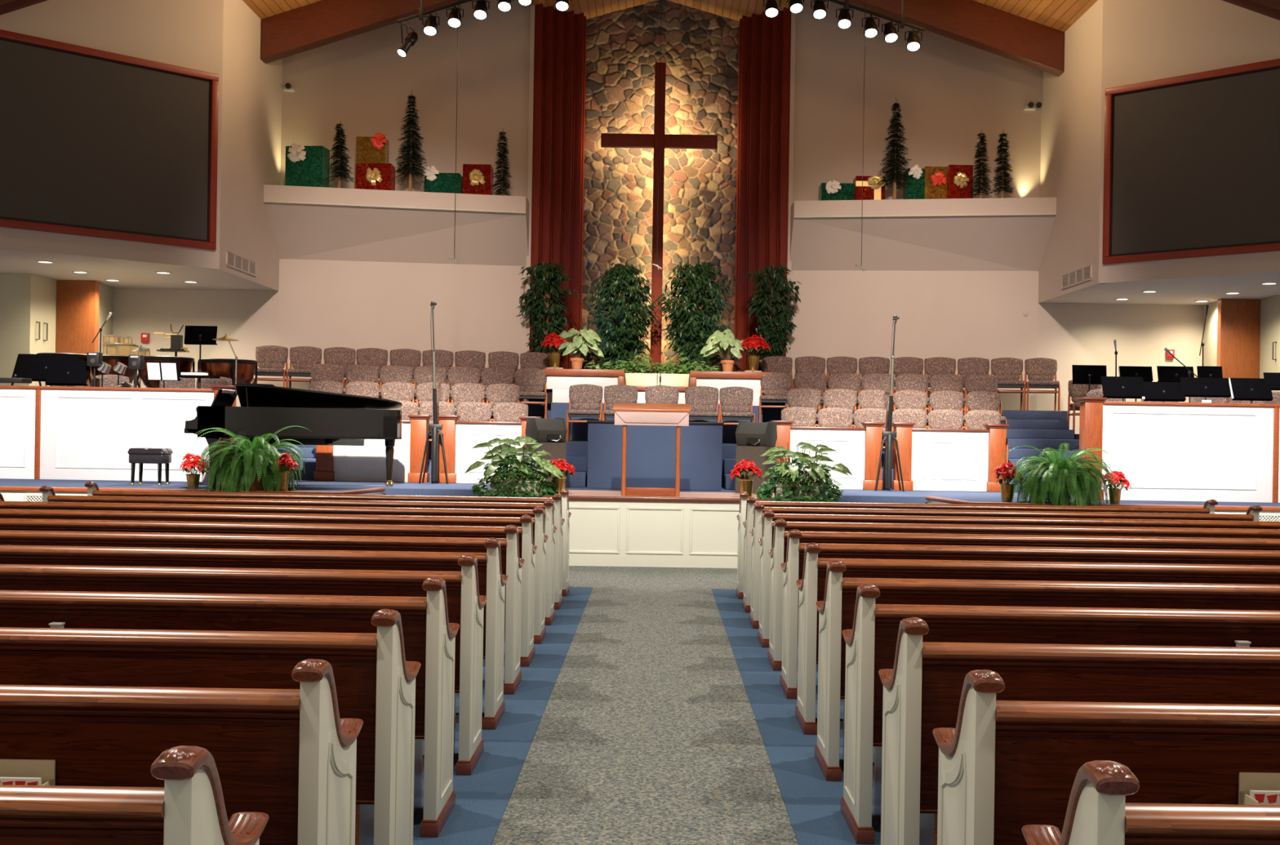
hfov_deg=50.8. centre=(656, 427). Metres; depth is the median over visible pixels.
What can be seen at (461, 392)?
chair
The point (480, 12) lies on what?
stage light
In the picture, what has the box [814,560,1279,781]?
pew
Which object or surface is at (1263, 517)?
air vent
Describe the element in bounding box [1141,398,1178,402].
chair
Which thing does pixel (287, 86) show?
emergency light
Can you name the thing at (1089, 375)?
music stand
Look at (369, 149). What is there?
gift box
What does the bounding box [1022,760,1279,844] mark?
pew
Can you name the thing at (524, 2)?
stage light
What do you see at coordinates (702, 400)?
chair
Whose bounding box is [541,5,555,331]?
curtain
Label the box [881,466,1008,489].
floor
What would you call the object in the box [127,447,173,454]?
cushion
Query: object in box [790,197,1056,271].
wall
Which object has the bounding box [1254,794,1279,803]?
print
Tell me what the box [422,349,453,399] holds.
chair
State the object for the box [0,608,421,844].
pew
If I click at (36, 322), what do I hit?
handle
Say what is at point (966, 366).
chair
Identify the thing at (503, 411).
chair
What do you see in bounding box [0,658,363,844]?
pew
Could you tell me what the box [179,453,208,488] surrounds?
poinsettia
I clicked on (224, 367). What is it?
timpani
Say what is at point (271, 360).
chair
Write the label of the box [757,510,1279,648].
pew
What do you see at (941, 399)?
chair
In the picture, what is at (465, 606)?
pew
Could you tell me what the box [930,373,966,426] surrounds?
chair
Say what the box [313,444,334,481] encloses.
newel post
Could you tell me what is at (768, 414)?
floor
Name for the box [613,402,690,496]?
lectern
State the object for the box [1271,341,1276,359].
handle
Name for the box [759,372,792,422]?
chair
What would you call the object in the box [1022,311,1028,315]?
wall sensor
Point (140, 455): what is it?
piano bench
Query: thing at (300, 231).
ledge
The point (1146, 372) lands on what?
music stand
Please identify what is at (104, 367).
drum
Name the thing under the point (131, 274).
ceiling
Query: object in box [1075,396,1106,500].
newel post
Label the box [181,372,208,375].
book
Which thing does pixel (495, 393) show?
chair
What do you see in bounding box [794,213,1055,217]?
trim
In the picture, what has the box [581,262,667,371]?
ficus tree
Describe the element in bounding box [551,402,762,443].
floor
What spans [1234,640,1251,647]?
clip
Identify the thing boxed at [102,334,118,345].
drum
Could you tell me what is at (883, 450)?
floor
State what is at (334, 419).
grand piano
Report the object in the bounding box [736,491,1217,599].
pew
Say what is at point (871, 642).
pew
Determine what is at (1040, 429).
stairs
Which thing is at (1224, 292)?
recessed light
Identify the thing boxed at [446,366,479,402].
chair
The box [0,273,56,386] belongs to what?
wall
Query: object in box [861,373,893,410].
chair
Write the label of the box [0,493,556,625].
pew
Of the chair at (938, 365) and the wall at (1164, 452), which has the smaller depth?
the wall at (1164, 452)
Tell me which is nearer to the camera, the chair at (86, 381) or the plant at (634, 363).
the chair at (86, 381)
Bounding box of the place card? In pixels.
[1201,400,1211,402]
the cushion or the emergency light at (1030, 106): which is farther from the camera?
the emergency light at (1030, 106)
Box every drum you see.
[97,361,111,386]
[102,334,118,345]
[102,342,139,387]
[113,361,127,385]
[118,336,132,343]
[133,349,150,387]
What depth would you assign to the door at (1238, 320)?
20.85 m
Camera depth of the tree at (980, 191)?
21.45 m
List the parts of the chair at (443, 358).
backrest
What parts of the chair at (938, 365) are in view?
backrest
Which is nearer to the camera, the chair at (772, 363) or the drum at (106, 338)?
the drum at (106, 338)
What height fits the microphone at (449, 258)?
4.998 m
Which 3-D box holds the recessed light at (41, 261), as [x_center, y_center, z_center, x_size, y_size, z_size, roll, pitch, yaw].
[-8.344,-2.258,18.394,0.230,0.012,0.230,1,0,0]
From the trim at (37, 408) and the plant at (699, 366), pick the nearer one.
the trim at (37, 408)
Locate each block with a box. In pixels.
[546,367,564,368]
[744,370,761,372]
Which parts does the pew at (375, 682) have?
rail, neck moulding, seat, panel, relief moulding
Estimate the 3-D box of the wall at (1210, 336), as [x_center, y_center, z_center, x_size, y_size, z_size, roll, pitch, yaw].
[9.059,-0.495,21.490,0.540,2.980,1.020,1,0,0]
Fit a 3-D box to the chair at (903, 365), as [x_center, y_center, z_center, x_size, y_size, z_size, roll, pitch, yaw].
[3.907,-0.695,20.957,0.490,0.829,0.558,1,0,10]
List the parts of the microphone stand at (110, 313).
boom arm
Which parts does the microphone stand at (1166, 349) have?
boom arm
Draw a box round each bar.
[396,0,480,22]
[827,0,925,31]
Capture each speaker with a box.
[86,351,102,386]
[128,355,144,387]
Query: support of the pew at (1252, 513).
on the floor at (647, 733)
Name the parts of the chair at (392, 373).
backrest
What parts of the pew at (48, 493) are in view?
panel, rail, neck moulding, panel, relief moulding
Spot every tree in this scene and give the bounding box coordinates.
[324,120,354,187]
[391,89,427,191]
[491,130,512,195]
[515,261,579,354]
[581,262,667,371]
[653,261,738,365]
[744,264,800,370]
[875,97,914,199]
[967,129,993,198]
[990,128,1015,197]
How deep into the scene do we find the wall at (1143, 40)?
18.24 m
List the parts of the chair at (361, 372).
backrest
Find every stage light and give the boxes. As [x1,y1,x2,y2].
[397,20,417,57]
[422,12,439,35]
[445,4,463,27]
[471,0,489,19]
[496,0,513,12]
[517,0,532,5]
[555,0,571,11]
[763,0,780,17]
[786,0,804,13]
[810,0,828,19]
[835,4,853,29]
[862,13,879,38]
[881,20,899,43]
[904,27,922,51]
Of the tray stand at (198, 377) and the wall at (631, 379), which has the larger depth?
the wall at (631, 379)
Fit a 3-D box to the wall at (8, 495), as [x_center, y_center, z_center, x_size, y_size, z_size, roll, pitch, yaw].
[-7.648,1.061,15.548,8.735,0.730,1.200,1,0,0]
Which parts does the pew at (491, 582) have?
neck moulding, rail, panel, relief moulding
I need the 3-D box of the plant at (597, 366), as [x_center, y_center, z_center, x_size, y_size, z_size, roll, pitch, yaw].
[-0.887,-0.902,21.017,0.389,0.254,0.368,1,0,-33]
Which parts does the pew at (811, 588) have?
relief moulding, panel, rail, neck moulding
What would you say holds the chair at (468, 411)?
on the floor at (309, 465)
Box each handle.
[35,321,40,340]
[43,322,48,341]
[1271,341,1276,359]
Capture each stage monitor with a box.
[525,417,567,442]
[735,421,777,446]
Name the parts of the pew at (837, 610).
relief moulding, panel, rail, neck moulding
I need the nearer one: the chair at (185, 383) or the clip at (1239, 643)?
the clip at (1239, 643)
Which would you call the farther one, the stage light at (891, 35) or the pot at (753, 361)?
the pot at (753, 361)
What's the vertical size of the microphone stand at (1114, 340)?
1.548 m
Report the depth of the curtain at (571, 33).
23.16 m
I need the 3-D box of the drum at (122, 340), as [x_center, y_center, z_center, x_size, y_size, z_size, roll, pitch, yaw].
[-8.194,-0.766,20.750,0.201,1.260,0.201,1,0,0]
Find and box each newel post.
[210,385,236,479]
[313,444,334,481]
[407,414,432,482]
[435,415,460,483]
[518,416,542,477]
[770,420,793,477]
[861,422,885,489]
[891,422,915,490]
[982,423,1009,492]
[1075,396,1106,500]
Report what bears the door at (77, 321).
on the floor
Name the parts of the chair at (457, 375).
backrest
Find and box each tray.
[156,347,189,352]
[178,374,220,378]
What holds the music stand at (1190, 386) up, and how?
on the floor at (1068, 452)
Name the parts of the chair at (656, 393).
backrest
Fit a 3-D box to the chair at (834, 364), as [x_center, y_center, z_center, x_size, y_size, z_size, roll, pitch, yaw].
[2.897,-0.711,21.132,0.490,0.829,0.558,1,0,10]
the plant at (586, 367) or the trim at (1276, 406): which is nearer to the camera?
the trim at (1276, 406)
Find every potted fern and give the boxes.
[195,425,311,492]
[1003,442,1117,506]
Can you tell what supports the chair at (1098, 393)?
on the floor at (1068, 452)
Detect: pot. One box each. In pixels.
[186,473,200,488]
[241,466,264,490]
[275,470,289,490]
[548,352,562,368]
[551,476,566,495]
[569,357,584,368]
[720,360,734,371]
[738,479,754,497]
[746,355,759,371]
[999,483,1014,502]
[1107,488,1122,503]
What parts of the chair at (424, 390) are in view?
backrest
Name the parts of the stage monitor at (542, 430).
jack plate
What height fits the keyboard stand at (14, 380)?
0.786 m
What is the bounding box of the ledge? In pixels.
[263,184,528,266]
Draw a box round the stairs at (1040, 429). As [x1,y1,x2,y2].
[1001,409,1079,491]
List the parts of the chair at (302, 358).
leg, leg, seat, backrest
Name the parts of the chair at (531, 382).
backrest, seat, leg, leg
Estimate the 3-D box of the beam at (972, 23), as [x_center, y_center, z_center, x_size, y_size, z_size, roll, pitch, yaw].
[3.205,-6.860,20.910,6.190,2.652,0.280,1,0,0]
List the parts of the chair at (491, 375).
backrest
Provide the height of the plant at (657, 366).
0.254 m
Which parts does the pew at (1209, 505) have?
relief moulding, panel, neck moulding, rail, panel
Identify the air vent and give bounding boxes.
[24,493,42,502]
[226,249,257,276]
[1061,263,1092,289]
[1258,513,1279,521]
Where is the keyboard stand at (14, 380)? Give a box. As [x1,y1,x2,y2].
[0,374,31,385]
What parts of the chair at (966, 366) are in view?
backrest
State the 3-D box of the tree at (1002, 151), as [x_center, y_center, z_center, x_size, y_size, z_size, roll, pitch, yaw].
[5.497,-4.174,21.414,0.422,1.124,0.427,1,0,0]
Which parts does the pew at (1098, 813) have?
panel, rail, neck moulding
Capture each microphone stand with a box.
[91,312,111,352]
[418,301,448,484]
[874,315,904,491]
[1113,339,1117,376]
[1164,347,1199,402]
[1199,304,1208,365]
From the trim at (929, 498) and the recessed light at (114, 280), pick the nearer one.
the trim at (929, 498)
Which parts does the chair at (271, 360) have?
seat, backrest, leg, leg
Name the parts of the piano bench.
leg, leg, leg, leg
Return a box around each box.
[0,759,55,785]
[284,142,329,187]
[355,132,388,163]
[355,163,395,190]
[422,165,462,193]
[462,164,493,195]
[818,180,854,200]
[853,173,885,199]
[902,164,924,199]
[923,166,946,199]
[946,164,973,198]
[1238,772,1279,804]
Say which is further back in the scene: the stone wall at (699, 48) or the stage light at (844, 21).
the stone wall at (699, 48)
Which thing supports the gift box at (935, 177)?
on the wall at (968, 242)
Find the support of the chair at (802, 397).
on the floor
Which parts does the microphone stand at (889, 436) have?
leg, leg, leg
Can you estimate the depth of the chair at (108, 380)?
18.17 m
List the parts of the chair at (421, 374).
backrest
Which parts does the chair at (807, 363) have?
backrest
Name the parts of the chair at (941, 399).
backrest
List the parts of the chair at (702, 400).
backrest, seat, leg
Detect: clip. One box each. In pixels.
[48,622,65,628]
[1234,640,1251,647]
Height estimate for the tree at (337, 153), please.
1.110 m
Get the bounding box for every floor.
[0,478,1279,506]
[238,444,315,479]
[302,458,438,482]
[413,565,880,844]
[415,401,551,418]
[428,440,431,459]
[529,373,783,404]
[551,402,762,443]
[564,440,737,486]
[762,407,1067,428]
[881,448,884,466]
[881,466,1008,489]
[1056,450,1079,465]
[1074,434,1079,439]
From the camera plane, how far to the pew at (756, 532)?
10.46 m
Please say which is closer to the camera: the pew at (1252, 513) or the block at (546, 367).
the pew at (1252, 513)
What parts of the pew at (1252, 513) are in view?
relief moulding, panel, neck moulding, rail, panel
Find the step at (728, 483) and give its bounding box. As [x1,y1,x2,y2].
[722,458,778,489]
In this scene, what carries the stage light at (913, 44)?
hanging from the bar at (846, 3)
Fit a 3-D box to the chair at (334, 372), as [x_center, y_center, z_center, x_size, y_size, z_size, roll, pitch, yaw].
[-4.920,-0.541,20.022,0.490,0.829,0.558,1,0,-6]
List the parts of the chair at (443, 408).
backrest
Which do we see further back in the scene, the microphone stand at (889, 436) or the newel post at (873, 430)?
the newel post at (873, 430)
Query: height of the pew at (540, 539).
0.976 m
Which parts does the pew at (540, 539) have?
rail, neck moulding, panel, relief moulding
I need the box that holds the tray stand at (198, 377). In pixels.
[178,368,220,388]
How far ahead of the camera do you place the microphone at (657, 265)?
19.60 m
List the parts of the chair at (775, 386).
leg, seat, backrest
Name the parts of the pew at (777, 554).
relief moulding, panel, rail, neck moulding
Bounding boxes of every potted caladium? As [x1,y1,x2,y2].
[557,328,604,368]
[699,328,749,371]
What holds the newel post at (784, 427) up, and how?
on the floor at (398, 488)
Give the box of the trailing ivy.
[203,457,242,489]
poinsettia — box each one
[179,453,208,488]
[272,452,298,490]
[540,332,567,368]
[545,458,575,495]
[729,459,762,497]
[738,334,770,371]
[991,462,1023,502]
[1100,471,1130,503]
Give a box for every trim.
[0,0,47,14]
[0,385,213,479]
[0,486,385,494]
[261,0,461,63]
[263,200,525,213]
[401,420,410,422]
[455,421,521,424]
[482,494,825,502]
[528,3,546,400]
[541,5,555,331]
[543,368,771,391]
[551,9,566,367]
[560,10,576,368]
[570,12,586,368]
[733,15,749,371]
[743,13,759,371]
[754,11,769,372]
[764,10,780,332]
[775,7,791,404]
[791,426,865,430]
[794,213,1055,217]
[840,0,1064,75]
[911,428,989,431]
[925,496,1279,511]
[1102,400,1279,502]
[1222,0,1279,20]
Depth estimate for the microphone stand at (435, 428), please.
17.69 m
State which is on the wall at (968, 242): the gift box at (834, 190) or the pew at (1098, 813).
the gift box at (834, 190)
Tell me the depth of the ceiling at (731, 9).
23.29 m
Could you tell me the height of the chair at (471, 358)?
0.829 m
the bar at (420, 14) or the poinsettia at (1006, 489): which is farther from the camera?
the bar at (420, 14)
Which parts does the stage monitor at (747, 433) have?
jack plate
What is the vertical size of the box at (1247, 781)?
0.128 m
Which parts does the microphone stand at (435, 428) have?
leg, leg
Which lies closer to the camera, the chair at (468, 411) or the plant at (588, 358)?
the chair at (468, 411)
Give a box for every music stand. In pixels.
[11,353,81,386]
[45,360,90,386]
[148,361,181,387]
[183,325,217,368]
[1070,364,1106,450]
[1100,376,1144,401]
[1119,365,1153,401]
[1143,381,1186,402]
[1156,365,1194,382]
[1179,377,1231,399]
[1196,365,1222,377]
[1230,377,1273,403]
[1262,372,1279,390]
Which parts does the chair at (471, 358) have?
backrest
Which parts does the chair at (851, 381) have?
backrest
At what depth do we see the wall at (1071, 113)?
20.22 m
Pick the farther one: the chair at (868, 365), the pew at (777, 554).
the chair at (868, 365)
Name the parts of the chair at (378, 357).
backrest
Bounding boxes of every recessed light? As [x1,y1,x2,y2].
[35,260,54,262]
[71,271,88,273]
[104,279,120,281]
[155,271,171,273]
[182,280,198,283]
[1114,297,1129,300]
[1141,290,1157,292]
[1194,300,1209,302]
[1224,292,1240,293]
[1260,282,1278,284]
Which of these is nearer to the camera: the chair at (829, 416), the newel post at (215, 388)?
the newel post at (215, 388)
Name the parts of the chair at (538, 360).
backrest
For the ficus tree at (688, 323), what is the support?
on the floor
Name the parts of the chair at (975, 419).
backrest, leg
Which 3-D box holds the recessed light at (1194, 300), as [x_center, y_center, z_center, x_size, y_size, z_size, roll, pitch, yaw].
[8.596,-1.987,21.236,0.230,0.012,0.230,1,0,0]
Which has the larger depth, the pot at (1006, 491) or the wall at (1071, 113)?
the wall at (1071, 113)
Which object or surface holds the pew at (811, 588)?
on the floor at (647, 733)
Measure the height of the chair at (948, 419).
0.829 m
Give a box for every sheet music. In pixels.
[146,362,160,379]
[160,363,177,380]
[222,389,235,393]
[1228,377,1233,398]
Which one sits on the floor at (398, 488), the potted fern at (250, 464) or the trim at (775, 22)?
the potted fern at (250, 464)
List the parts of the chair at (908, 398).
backrest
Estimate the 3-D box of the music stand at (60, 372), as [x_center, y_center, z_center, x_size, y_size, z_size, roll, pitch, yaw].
[-7.639,-0.382,17.444,0.530,0.978,0.375,1,0,0]
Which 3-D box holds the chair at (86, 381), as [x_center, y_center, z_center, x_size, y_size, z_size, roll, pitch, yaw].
[-8.101,-0.312,18.379,0.490,0.829,0.558,1,0,0]
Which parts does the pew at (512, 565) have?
neck moulding, rail, panel, relief moulding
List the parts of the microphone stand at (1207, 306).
boom arm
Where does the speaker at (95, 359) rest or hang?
on the floor
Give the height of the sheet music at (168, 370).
0.217 m
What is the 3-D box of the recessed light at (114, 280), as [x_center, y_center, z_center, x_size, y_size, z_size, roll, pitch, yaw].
[-8.349,-2.258,20.686,0.230,0.012,0.230,1,0,0]
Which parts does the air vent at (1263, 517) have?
frame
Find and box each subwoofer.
[526,442,566,489]
[735,445,775,493]
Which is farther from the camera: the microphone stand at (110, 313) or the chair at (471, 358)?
the chair at (471, 358)
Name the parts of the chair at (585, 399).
leg, leg, seat, backrest, leg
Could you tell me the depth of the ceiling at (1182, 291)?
19.88 m
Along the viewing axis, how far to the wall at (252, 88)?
20.24 m
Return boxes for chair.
[52,381,87,386]
[90,374,129,386]
[159,377,195,388]
[195,376,232,388]
[251,345,288,387]
[286,346,321,387]
[306,364,344,390]
[308,380,342,393]
[324,346,355,382]
[342,364,378,393]
[345,381,379,398]
[355,347,387,382]
[378,364,412,398]
[381,381,414,402]
[389,348,421,383]
[389,400,418,420]
[410,365,446,402]
[416,382,449,414]
[419,400,454,440]
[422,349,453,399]
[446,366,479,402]
[451,382,484,415]
[454,350,486,400]
[456,401,491,422]
[480,367,513,403]
[486,383,519,421]
[488,351,519,400]
[493,402,528,422]
[515,368,546,418]
[520,351,550,400]
[566,384,602,441]
[602,384,637,420]
[644,385,679,412]
[684,386,719,422]
[719,386,755,424]
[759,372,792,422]
[761,355,792,373]
[781,406,816,426]
[786,387,820,426]
[792,355,825,405]
[794,372,826,408]
[817,407,853,427]
[822,388,856,426]
[826,356,857,406]
[828,373,861,408]
[853,408,893,468]
[857,356,889,406]
[857,389,889,411]
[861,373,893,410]
[891,408,926,431]
[893,356,923,391]
[893,389,928,428]
[895,373,930,428]
[924,356,955,391]
[928,408,963,429]
[929,390,968,429]
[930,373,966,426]
[957,357,989,392]
[964,373,1001,424]
[965,409,1008,463]
[966,391,1006,436]
[991,357,1025,410]
[1024,357,1060,410]
[1067,379,1102,434]
[1086,388,1125,401]
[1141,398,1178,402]
[1190,396,1228,403]
[1229,396,1266,404]
[1266,391,1279,404]
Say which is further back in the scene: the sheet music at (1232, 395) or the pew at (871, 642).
the sheet music at (1232, 395)
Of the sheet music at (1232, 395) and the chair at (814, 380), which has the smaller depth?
the sheet music at (1232, 395)
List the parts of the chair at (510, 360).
backrest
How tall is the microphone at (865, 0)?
5.016 m
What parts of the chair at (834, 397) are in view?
backrest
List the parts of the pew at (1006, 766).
relief moulding, panel, neck moulding, rail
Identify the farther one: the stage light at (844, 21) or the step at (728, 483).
the stage light at (844, 21)
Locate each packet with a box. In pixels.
[0,777,41,785]
[1249,790,1279,804]
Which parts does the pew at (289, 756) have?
neck moulding, rail, panel, relief moulding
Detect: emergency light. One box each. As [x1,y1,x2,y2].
[280,82,294,91]
[1023,102,1041,110]
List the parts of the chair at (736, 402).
leg, backrest, seat, leg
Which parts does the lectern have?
leg, rail, glass panel, leg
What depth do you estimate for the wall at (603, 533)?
14.89 m
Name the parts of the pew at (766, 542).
relief moulding, panel, rail, neck moulding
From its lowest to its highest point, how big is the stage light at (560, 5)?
0.560 m
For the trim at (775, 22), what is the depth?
22.64 m
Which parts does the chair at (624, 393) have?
leg, seat, backrest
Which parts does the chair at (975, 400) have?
backrest, seat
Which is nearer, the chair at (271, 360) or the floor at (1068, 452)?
the floor at (1068, 452)
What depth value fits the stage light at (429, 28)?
19.40 m
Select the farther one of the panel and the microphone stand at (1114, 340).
the microphone stand at (1114, 340)
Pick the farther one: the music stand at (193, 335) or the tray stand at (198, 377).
the music stand at (193, 335)
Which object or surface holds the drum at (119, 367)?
on the floor
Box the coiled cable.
[688,419,708,422]
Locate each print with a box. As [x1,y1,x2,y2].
[0,780,37,785]
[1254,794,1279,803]
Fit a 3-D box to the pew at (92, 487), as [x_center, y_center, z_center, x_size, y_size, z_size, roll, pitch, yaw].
[-3.003,1.014,12.475,4.395,0.976,0.506,1,0,0]
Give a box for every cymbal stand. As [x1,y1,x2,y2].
[115,379,133,387]
[132,344,150,386]
[212,333,238,406]
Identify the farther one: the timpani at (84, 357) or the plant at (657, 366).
the plant at (657, 366)
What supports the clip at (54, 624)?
attached to the pew at (428, 636)
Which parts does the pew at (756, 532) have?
relief moulding, panel, rail, neck moulding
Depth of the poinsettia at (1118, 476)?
15.17 m
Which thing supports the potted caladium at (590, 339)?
on the floor at (549, 392)
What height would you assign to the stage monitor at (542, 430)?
0.300 m
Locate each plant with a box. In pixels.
[463,435,564,497]
[570,347,609,368]
[582,362,613,369]
[583,361,611,369]
[599,360,632,373]
[615,359,647,373]
[628,350,653,373]
[634,361,663,373]
[656,362,684,373]
[664,351,691,373]
[673,360,704,373]
[686,361,713,375]
[695,360,719,371]
[704,364,723,371]
[708,337,742,371]
[753,441,853,502]
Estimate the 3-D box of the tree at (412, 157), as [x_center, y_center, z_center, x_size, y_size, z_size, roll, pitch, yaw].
[-3.949,-4.597,21.710,0.658,1.667,0.606,1,0,0]
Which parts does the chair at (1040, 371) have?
leg, leg, backrest, seat, leg, leg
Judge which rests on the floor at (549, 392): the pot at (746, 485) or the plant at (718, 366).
the plant at (718, 366)
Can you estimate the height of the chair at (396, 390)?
0.829 m
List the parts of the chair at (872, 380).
backrest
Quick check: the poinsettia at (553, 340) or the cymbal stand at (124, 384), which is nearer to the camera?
the cymbal stand at (124, 384)
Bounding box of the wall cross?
[600,62,717,371]
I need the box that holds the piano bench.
[127,447,173,485]
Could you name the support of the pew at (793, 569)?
on the floor at (647, 733)
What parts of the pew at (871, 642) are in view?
relief moulding, panel, rail, neck moulding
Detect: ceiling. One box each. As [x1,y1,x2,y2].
[0,248,270,290]
[242,0,1097,32]
[530,0,789,21]
[1047,271,1279,305]
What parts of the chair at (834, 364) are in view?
backrest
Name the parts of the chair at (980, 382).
backrest, leg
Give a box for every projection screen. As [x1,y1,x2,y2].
[0,29,218,249]
[1102,57,1279,264]
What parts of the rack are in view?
holder frame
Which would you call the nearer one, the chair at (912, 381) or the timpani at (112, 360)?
the timpani at (112, 360)
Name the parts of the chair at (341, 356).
backrest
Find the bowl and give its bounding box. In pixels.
[90,359,134,383]
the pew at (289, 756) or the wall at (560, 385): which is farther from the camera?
the wall at (560, 385)
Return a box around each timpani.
[36,352,90,386]
[88,355,139,385]
[133,355,195,387]
[197,358,257,385]
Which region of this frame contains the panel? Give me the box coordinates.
[586,420,724,490]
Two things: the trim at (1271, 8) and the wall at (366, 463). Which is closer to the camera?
the trim at (1271, 8)
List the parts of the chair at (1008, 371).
backrest, seat, leg, leg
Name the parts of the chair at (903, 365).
backrest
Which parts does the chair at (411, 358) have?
backrest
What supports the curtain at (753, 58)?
attached to the stone wall at (699, 48)
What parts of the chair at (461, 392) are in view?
backrest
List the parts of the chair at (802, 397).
backrest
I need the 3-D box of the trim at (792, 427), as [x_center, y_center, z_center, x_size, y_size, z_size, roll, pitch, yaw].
[2.290,0.012,18.055,1.000,0.030,0.170,1,0,0]
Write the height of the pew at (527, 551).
0.976 m
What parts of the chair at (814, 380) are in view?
backrest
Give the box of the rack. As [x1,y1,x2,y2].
[153,324,189,356]
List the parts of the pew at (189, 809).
rail, neck moulding, panel, relief moulding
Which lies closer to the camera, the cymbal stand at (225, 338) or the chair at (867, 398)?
the cymbal stand at (225, 338)
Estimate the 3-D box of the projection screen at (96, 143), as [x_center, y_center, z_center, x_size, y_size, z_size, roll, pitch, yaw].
[-7.748,-3.744,17.378,4.400,2.460,0.071,1,0,-44]
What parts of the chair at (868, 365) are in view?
backrest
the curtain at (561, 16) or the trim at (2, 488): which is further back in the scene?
the curtain at (561, 16)
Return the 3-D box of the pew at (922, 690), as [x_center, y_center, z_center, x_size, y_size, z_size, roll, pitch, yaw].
[2.922,1.109,4.375,4.340,0.976,0.506,1,0,0]
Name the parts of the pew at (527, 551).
rail, neck moulding, panel, relief moulding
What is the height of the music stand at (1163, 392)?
0.893 m
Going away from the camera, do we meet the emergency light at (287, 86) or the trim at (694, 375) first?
the trim at (694, 375)
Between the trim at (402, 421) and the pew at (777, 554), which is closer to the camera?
the pew at (777, 554)
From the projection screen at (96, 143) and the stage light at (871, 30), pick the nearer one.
the projection screen at (96, 143)
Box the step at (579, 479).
[565,456,587,487]
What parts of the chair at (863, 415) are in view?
backrest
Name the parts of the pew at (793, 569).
relief moulding, panel, rail, neck moulding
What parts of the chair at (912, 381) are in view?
backrest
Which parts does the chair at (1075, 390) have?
leg, leg, seat, backrest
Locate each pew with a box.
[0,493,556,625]
[0,506,548,644]
[0,514,537,666]
[0,524,524,694]
[0,537,507,729]
[0,554,487,775]
[0,576,459,837]
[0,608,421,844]
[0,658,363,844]
[0,745,268,844]
[39,485,564,609]
[84,481,571,596]
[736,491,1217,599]
[742,497,1262,613]
[749,502,1279,628]
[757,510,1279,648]
[767,518,1279,671]
[779,528,1279,698]
[795,542,1279,734]
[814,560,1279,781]
[840,583,1279,844]
[878,617,1279,844]
[932,669,1279,844]
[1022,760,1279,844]
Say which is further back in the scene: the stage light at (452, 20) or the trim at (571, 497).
the stage light at (452, 20)
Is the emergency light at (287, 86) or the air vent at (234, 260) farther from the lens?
the emergency light at (287, 86)
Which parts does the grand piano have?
leg, lid, leg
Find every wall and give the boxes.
[0,0,223,269]
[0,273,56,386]
[0,387,213,481]
[0,490,382,501]
[97,283,113,352]
[112,288,279,406]
[213,0,282,290]
[277,0,530,400]
[333,422,521,483]
[524,4,534,400]
[546,375,763,405]
[568,499,739,568]
[581,0,739,373]
[625,373,688,386]
[785,12,795,405]
[790,0,1041,410]
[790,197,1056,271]
[790,428,988,491]
[927,499,1279,514]
[1036,302,1203,434]
[1038,0,1106,302]
[1098,0,1279,284]
[1102,404,1279,502]
[1203,301,1217,366]
[1259,295,1279,391]
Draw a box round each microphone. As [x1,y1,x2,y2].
[448,0,459,264]
[651,10,662,269]
[855,0,866,271]
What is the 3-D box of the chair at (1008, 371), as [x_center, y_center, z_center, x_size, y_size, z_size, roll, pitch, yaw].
[5.396,-0.671,20.694,0.490,0.829,0.558,1,0,10]
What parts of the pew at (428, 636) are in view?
neck moulding, rail, panel, relief moulding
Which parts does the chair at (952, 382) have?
backrest, leg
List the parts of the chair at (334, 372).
backrest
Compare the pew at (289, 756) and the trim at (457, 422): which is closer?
the pew at (289, 756)
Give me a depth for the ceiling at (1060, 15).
20.37 m
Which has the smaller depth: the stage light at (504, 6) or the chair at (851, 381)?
the stage light at (504, 6)
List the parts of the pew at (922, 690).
relief moulding, panel, seat, rail, neck moulding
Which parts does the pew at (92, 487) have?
panel, neck moulding, rail, panel, relief moulding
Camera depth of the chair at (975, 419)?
18.68 m
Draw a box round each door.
[55,280,99,386]
[1216,298,1260,403]
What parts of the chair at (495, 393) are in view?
backrest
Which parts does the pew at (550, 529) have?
rail, neck moulding, panel, relief moulding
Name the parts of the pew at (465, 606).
rail, neck moulding, panel, relief moulding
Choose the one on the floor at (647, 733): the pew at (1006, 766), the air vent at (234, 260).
the pew at (1006, 766)
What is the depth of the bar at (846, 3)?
19.38 m
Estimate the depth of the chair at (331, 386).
19.57 m
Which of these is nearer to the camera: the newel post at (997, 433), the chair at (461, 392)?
the newel post at (997, 433)
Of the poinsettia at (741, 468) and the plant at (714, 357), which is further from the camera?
the plant at (714, 357)
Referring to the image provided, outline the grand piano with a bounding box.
[184,382,402,486]
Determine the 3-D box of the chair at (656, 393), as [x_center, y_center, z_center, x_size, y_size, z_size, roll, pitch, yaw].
[0.074,-0.191,19.229,0.490,0.829,0.558,1,0,0]
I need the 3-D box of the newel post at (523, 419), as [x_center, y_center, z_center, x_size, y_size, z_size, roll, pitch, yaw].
[-1.695,0.309,18.050,0.285,0.902,0.285,1,0,0]
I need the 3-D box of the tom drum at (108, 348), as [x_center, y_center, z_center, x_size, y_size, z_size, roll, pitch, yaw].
[-7.973,-0.685,20.050,0.507,1.105,0.507,1,0,0]
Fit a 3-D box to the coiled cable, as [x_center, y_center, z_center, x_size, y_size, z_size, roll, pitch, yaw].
[0.502,-0.083,17.249,0.338,0.031,0.150,1,0,0]

